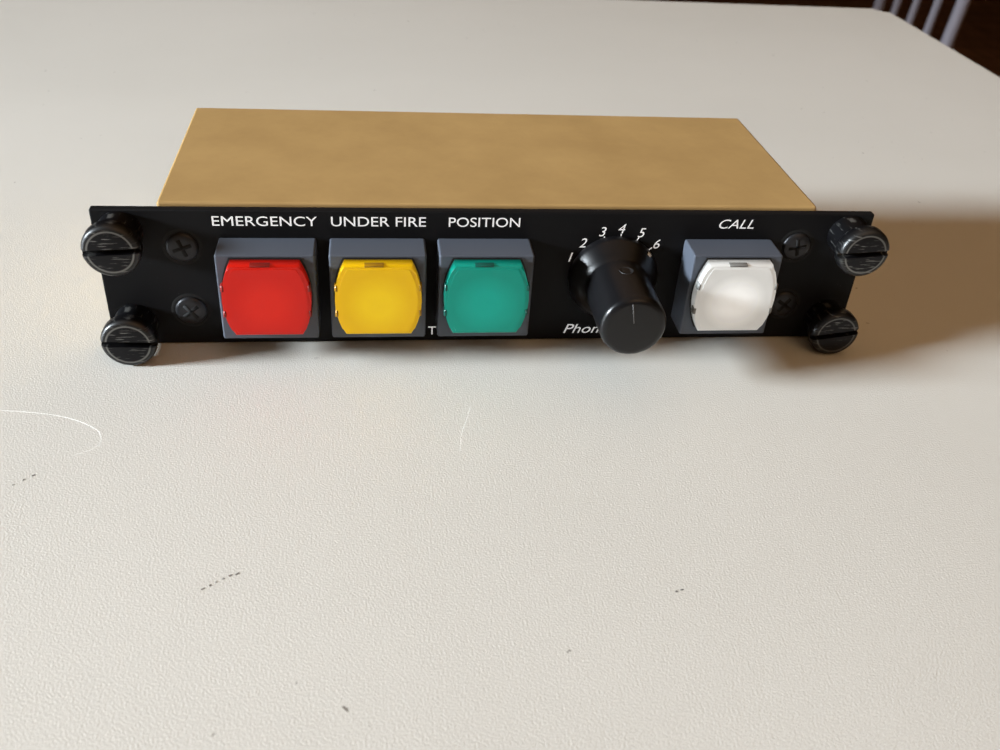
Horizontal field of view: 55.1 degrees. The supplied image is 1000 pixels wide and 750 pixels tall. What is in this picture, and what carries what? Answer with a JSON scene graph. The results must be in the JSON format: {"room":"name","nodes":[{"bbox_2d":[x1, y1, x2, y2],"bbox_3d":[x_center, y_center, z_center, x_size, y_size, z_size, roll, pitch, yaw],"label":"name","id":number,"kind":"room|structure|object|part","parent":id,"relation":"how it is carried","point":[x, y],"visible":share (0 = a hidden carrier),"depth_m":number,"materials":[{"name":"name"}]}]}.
{"room":"room with table","nodes":[
{"label":"room with table","id":0,"kind":"room"},
{"bbox_2d":[642,0,999,76],"bbox_3d":[0.518,0.127,1.465,5.690,0.100,7.240,-1,35,-7],"label":"floor","id":1,"kind":"structure","parent":0,"point":[977,39],"depth_m":3.65,"materials":[{"name":"brown wood"}]},
{"bbox_2d":[0,0,999,749],"bbox_3d":[-0.441,0.374,0.256,1.300,0.750,0.800,-1,35,-7],"label":"table","id":2,"kind":"object","parent":1,"relation":"on","point":[759,542],"visible":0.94,"depth_m":0.16,"materials":[{"name":"white paint"}]},
{"bbox_2d":[81,108,889,364],"bbox_3d":[-0.003,-0.029,0.200,0.146,0.029,0.076,-1,35,-7],"label":"control panel","id":3,"kind":"object","parent":2,"relation":"on","point":[630,233],"visible":1,"depth_m":0.18,"materials":[{"name":"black metal"}]},
{"bbox_2d":[214,238,320,337],"bbox_3d":[-0.042,-0.015,0.175,0.017,0.017,0.010,-1,35,-7],"label":"switch","id":4,"kind":"object","parent":3,"relation":"attached to","point":[264,287],"depth_m":0.17,"materials":[{"name":"red plastic"}]},
{"bbox_2d":[329,238,426,336],"bbox_3d":[-0.022,-0.015,0.178,0.017,0.017,0.010,-1,35,-7],"label":"switch","id":5,"kind":"object","parent":3,"relation":"attached to","point":[378,286],"depth_m":0.17,"materials":[{"name":"yellow plastic"}]},
{"bbox_2d":[435,239,534,335],"bbox_3d":[-0.003,-0.016,0.180,0.017,0.017,0.010,-1,35,-7],"label":"switch","id":6,"kind":"object","parent":3,"relation":"attached to","point":[484,287],"depth_m":0.18,"materials":[{"name":"teal plastic"}]},
{"bbox_3d":[0.023,-0.014,0.179,0.017,0.017,0.019,-1,35,-7],"label":"knob","id":7,"kind":"part","parent":3,"relation":"part of","materials":[{"name":"black plastic"}]},
{"bbox_2d":[671,239,782,333],"bbox_3d":[0.044,-0.017,0.186,0.017,0.017,0.010,-1,35,-7],"label":"switch","id":8,"kind":"object","parent":3,"relation":"attached to","point":[719,286],"depth_m":0.18,"materials":[{"name":"grey plastic"}]},
{"bbox_2d":[872,0,970,48],"bbox_3d":[0.394,-0.468,1.368,0.425,0.969,0.395,6,35,3],"label":"chair","id":9,"kind":"object","parent":1,"relation":"on","point":[959,11],"visible":0.02,"depth_m":1.24,"materials":[{"name":"grey paint"}]}
]}

